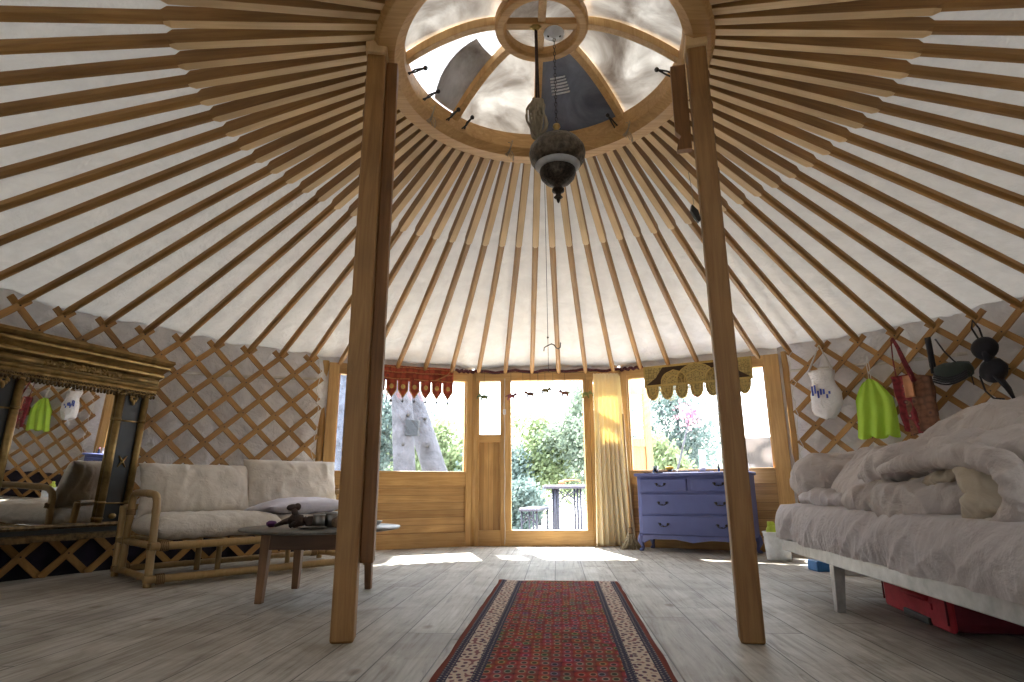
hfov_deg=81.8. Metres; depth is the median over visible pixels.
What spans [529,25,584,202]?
hanging lamp
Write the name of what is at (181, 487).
cushion
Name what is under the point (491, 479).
door
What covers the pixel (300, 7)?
pole
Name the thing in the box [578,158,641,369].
pole
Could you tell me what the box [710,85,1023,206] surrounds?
pole
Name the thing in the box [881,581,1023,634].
suitcase
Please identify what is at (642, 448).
door leaf
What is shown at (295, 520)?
carved figure
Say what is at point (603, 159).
pole
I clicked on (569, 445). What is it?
leafy tree
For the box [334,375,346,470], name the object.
pine trunk
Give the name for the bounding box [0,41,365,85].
pole
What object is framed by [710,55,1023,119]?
pole
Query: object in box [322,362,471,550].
window
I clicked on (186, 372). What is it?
strap
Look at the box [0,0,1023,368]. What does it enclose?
ceiling
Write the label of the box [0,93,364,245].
pole
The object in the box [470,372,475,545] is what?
trim
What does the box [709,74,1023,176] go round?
pole
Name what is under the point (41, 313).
wall
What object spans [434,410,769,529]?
ground
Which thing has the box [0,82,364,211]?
pole
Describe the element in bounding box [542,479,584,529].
outdoor table
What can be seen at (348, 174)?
pole
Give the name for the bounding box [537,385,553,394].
toy
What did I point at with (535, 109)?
bundle
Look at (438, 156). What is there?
pole
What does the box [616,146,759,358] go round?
pole
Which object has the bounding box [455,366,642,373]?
band
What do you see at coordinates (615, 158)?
pole
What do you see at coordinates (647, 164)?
pole
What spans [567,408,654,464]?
leafy tree
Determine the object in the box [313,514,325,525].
metal tin
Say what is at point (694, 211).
charm
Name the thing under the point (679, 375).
valance
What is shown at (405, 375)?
valance
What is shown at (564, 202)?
pole
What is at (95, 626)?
floor
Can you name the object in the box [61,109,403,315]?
pole
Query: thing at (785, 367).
trim
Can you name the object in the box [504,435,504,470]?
switch
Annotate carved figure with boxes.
[274,503,312,527]
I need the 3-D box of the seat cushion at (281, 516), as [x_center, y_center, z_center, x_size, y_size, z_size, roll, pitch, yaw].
[-1.620,1.401,4.599,0.626,0.150,0.663,-13,-19,42]
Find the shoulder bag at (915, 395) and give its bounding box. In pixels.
[890,338,939,435]
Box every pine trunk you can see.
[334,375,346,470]
[391,380,415,470]
[411,391,446,470]
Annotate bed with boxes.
[782,539,1023,625]
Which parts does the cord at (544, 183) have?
cord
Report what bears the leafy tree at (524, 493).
on the ground
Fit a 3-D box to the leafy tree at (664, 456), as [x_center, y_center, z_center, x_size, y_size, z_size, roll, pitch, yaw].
[2.602,2.316,9.795,1.696,1.812,1.211,5,-15,-21]
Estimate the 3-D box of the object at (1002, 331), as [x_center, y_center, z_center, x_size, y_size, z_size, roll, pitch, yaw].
[3.389,0.582,3.849,0.450,1.858,3.440,5,-15,-21]
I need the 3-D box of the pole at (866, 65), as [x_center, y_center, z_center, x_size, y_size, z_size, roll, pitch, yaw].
[2.385,-1.098,2.564,2.870,0.931,0.048,-3,-14,10]
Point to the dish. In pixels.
(300, 527)
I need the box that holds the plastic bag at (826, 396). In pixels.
[807,345,843,419]
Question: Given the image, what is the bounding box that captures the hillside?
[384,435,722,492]
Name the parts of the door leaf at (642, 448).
frame rail, frame rail, frame rail, board panel, frame rail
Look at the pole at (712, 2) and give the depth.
2.58 m
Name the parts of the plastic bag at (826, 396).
bag handle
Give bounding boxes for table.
[238,523,399,603]
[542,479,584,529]
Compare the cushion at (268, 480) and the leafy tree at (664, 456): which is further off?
the leafy tree at (664, 456)
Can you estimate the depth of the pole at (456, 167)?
4.18 m
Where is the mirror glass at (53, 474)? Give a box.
[0,378,117,526]
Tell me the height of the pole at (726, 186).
0.925 m
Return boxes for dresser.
[634,471,762,553]
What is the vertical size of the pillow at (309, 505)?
0.144 m
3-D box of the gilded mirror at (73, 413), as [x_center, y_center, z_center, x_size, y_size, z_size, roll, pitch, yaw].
[-2.986,0.663,3.971,0.232,1.312,1.271,-6,-15,21]
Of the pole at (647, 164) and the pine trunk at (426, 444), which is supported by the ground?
the pine trunk at (426, 444)
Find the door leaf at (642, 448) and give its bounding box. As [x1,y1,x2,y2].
[582,386,653,523]
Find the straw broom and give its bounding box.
[620,414,640,549]
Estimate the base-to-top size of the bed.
0.268 m
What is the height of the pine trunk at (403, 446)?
5.290 m
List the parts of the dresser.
leg, leg, drawer, drawer, drawer, drawer, leg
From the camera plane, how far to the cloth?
4.18 m
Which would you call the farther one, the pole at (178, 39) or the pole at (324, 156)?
the pole at (324, 156)
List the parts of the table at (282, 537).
leg, leg, leg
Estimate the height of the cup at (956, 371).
0.157 m
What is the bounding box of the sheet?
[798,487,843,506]
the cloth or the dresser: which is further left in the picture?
the cloth
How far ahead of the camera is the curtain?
6.05 m
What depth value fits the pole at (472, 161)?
4.33 m
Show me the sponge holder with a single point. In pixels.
(669, 468)
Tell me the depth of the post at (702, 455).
8.80 m
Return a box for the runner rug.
[429,579,677,681]
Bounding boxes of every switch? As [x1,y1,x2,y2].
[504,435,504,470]
[504,488,504,520]
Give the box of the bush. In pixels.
[673,395,709,468]
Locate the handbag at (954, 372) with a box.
[924,337,974,384]
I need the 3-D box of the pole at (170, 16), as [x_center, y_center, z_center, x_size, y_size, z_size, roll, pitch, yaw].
[-1.944,-1.186,2.127,2.869,0.932,0.048,5,-15,-21]
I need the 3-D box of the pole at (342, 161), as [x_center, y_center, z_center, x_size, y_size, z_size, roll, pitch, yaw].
[-1.839,-0.728,3.960,2.872,0.924,0.048,-8,-16,27]
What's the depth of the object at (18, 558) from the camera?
4.95 m
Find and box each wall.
[0,288,331,517]
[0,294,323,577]
[332,348,777,370]
[745,437,772,467]
[777,297,1023,502]
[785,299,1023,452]
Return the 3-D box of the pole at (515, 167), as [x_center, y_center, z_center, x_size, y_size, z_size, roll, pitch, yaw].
[-0.162,-0.447,5.107,0.048,0.924,2.872,2,-14,-8]
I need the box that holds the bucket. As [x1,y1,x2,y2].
[762,531,791,560]
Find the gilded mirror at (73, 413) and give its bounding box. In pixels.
[0,323,175,545]
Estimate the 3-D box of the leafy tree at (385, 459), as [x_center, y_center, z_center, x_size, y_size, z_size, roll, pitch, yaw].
[-3.119,2.336,14.243,3.470,3.992,2.639,10,-17,-34]
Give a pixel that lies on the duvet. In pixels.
(971, 465)
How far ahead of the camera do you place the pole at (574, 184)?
4.71 m
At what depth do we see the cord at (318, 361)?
5.61 m
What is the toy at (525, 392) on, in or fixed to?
hanging from the string
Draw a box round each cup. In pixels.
[933,361,973,382]
[970,337,1008,382]
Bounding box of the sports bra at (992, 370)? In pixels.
[970,319,1015,399]
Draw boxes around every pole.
[0,5,376,30]
[0,29,374,54]
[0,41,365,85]
[0,51,366,116]
[0,61,366,147]
[0,72,365,178]
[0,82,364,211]
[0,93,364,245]
[0,104,363,280]
[16,108,397,304]
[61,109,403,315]
[103,116,411,324]
[142,123,418,333]
[160,0,379,20]
[179,129,425,341]
[214,134,433,347]
[247,139,442,352]
[278,144,451,356]
[309,148,460,360]
[313,0,384,9]
[338,151,470,364]
[386,155,479,336]
[396,157,489,368]
[423,159,499,370]
[450,161,509,372]
[477,163,520,372]
[504,163,530,373]
[530,169,540,373]
[546,185,560,373]
[560,187,586,372]
[570,174,614,371]
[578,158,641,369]
[586,156,669,365]
[596,153,698,361]
[606,150,710,335]
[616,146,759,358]
[626,141,791,353]
[635,137,824,347]
[644,131,859,341]
[653,126,896,334]
[661,119,935,327]
[670,116,977,318]
[688,99,1023,273]
[689,108,1022,307]
[708,64,1023,147]
[709,0,738,4]
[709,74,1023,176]
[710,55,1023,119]
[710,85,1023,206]
[711,96,1023,238]
[712,0,857,14]
[713,45,1023,91]
[714,0,1023,24]
[715,17,1023,37]
[715,36,1023,63]
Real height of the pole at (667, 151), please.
0.923 m
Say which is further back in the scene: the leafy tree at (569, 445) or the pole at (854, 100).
the leafy tree at (569, 445)
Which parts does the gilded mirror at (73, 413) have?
black panel, rounded moulding, moulding, cornice, black panel, rounded moulding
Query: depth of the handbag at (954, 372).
4.37 m
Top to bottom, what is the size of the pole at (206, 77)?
0.927 m
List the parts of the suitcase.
grab handle, kick plate, panel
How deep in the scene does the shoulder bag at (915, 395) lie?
4.57 m
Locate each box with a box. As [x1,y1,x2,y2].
[405,420,419,435]
[807,559,829,571]
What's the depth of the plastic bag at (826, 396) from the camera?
5.10 m
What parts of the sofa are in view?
leg, rail, rail, arm, rail, leg, rail, leg, rail, rail, leg, rail, arm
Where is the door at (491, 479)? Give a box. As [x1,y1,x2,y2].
[475,371,621,545]
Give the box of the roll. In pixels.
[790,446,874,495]
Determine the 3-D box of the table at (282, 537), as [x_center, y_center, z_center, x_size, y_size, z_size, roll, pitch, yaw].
[-1.059,1.209,3.254,0.860,0.360,0.860,-1,-14,2]
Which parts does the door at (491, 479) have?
post, rail, rail, board panel, post, post, head rail, post, post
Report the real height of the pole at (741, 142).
0.933 m
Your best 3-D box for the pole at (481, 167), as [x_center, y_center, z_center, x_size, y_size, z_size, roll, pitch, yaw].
[-0.675,-0.472,4.974,0.048,0.934,2.868,5,-15,-21]
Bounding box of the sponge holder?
[665,466,673,470]
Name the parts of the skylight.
pane, pane, pane, tie cord, hub pane, pane, pane, pane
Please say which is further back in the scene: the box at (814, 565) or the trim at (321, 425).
the trim at (321, 425)
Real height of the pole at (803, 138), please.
0.924 m
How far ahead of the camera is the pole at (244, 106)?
2.98 m
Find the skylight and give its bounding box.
[374,0,715,163]
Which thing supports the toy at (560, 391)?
hanging from the string
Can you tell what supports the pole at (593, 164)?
attached to the skylight
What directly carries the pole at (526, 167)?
attached to the skylight
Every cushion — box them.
[132,510,280,539]
[136,463,247,517]
[243,459,335,507]
[275,511,337,519]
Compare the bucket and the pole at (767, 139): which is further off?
the bucket
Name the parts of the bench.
leg, seat, edge frame, leg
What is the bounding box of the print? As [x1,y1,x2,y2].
[811,385,830,397]
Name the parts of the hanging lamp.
chain, lamp shade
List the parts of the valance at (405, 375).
gold trim, gold trim, gold trim, gold trim, gold trim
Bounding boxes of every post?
[329,40,398,643]
[670,35,765,644]
[698,449,706,467]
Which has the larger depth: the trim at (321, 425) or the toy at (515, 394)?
the toy at (515, 394)
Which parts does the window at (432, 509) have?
rail, sill rail, board panel, rail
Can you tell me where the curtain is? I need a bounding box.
[593,373,635,545]
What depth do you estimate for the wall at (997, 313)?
4.96 m
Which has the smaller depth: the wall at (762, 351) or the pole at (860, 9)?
the pole at (860, 9)
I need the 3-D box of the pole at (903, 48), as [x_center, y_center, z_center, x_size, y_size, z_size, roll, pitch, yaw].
[2.347,-1.143,2.397,2.871,0.926,0.048,-4,-15,14]
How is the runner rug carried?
on the floor
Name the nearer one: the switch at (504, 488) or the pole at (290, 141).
the pole at (290, 141)
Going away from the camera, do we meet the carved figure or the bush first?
the carved figure
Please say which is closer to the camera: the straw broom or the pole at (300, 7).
the pole at (300, 7)
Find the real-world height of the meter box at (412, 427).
0.240 m
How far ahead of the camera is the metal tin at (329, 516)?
3.19 m
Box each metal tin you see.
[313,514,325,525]
[324,512,337,526]
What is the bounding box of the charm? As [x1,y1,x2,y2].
[688,172,700,222]
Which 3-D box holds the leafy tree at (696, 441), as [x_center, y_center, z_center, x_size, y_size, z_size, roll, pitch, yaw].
[3.434,2.184,12.708,2.388,3.474,2.252,5,-15,-21]
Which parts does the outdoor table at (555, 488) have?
leg, leg, leg, leg, edge frame, wooden handle, leg, leg, leg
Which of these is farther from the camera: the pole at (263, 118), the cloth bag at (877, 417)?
the cloth bag at (877, 417)
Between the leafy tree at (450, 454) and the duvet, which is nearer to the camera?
the duvet
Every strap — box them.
[167,371,318,379]
[791,352,967,371]
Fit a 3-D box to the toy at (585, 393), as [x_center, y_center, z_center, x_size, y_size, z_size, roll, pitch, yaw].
[0.793,0.467,6.311,0.141,0.290,0.037,0,-14,0]
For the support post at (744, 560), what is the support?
on the floor
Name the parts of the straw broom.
handle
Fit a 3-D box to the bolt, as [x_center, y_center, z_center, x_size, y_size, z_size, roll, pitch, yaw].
[-0.080,0.657,6.317,0.021,0.494,0.023,0,-14,0]
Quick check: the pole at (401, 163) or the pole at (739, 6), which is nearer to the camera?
the pole at (739, 6)
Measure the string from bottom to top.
0.022 m
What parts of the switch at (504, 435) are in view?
cord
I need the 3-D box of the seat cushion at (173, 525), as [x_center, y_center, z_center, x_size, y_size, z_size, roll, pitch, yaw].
[-2.116,1.266,4.096,0.664,0.171,0.803,-13,-19,42]
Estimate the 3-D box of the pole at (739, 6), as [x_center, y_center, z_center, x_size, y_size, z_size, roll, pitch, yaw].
[2.156,-1.260,1.915,2.869,0.931,0.048,-8,-16,27]
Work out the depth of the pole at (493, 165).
4.52 m
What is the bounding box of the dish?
[298,526,326,528]
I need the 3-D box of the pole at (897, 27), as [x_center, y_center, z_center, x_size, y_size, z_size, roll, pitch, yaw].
[2.296,-1.186,2.232,2.872,0.923,0.048,-5,-15,18]
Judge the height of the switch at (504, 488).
0.316 m
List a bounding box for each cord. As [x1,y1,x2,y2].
[311,361,320,460]
[543,183,560,371]
[787,352,803,457]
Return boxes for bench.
[519,506,549,529]
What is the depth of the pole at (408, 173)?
4.35 m
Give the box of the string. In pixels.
[482,371,592,373]
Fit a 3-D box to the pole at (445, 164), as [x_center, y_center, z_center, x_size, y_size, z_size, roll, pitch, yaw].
[-1.142,-0.538,4.729,0.048,0.923,2.872,10,-17,-34]
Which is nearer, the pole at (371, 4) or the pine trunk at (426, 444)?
the pole at (371, 4)
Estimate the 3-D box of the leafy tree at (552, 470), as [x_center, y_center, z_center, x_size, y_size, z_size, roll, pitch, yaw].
[0.576,2.704,13.097,2.293,2.810,1.942,-4,-15,15]
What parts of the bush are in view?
stem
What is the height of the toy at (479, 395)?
0.305 m
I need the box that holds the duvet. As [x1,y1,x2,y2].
[831,401,1023,521]
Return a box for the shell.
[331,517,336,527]
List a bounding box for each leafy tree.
[379,384,461,470]
[384,405,462,470]
[454,433,541,496]
[495,402,585,525]
[512,474,551,529]
[529,381,656,506]
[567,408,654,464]
[633,385,721,468]
[637,426,708,469]
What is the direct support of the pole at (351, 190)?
attached to the skylight
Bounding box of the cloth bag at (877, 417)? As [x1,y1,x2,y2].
[856,356,900,439]
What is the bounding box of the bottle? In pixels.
[766,521,775,531]
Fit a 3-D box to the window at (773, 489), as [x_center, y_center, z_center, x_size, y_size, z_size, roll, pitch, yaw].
[1.853,1.095,5.799,1.585,1.800,0.100,-8,-16,28]
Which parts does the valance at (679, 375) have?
corner panel, corner panel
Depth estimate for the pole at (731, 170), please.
3.96 m
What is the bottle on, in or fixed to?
in the bucket
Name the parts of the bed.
leg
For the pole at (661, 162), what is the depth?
4.25 m
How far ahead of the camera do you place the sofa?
3.91 m
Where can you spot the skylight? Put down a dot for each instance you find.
(466, 68)
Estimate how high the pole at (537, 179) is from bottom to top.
0.929 m
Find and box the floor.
[0,546,1023,681]
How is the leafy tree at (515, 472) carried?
on the ground
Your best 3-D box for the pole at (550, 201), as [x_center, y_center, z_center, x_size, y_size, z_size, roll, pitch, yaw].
[0.370,-0.440,5.120,0.048,0.933,2.869,-2,-14,5]
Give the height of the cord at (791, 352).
1.728 m
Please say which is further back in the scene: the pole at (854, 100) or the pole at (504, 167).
the pole at (504, 167)
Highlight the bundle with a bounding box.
[525,24,548,139]
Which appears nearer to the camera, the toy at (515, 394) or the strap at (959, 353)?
the strap at (959, 353)
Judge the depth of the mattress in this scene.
1.90 m
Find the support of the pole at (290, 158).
attached to the skylight
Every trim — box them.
[315,360,328,461]
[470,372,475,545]
[780,351,799,502]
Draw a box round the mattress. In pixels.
[775,503,1023,604]
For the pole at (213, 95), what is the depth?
2.85 m
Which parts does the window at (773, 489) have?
rail, rail, sill rail, board panel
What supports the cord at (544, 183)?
hanging from the skylight
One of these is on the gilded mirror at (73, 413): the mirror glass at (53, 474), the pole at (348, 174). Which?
the mirror glass at (53, 474)
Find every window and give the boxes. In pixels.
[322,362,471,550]
[620,354,794,552]
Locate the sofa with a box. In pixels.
[110,489,363,587]
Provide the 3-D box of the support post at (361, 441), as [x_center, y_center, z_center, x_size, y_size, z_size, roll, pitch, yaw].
[-0.627,-0.137,2.572,0.152,2.632,0.168,2,-14,-8]
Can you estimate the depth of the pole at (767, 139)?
3.48 m
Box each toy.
[477,394,489,400]
[505,393,517,399]
[522,389,538,397]
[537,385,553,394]
[558,372,570,396]
[580,385,592,397]
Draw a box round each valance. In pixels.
[383,364,454,404]
[643,356,752,400]
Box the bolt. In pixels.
[503,379,505,425]
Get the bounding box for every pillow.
[245,497,338,513]
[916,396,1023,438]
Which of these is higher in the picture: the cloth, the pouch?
the pouch
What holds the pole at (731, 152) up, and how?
attached to the skylight
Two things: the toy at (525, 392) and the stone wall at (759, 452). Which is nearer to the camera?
the toy at (525, 392)
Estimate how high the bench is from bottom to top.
0.548 m
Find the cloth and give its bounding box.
[0,535,304,581]
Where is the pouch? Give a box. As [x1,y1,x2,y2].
[266,520,276,526]

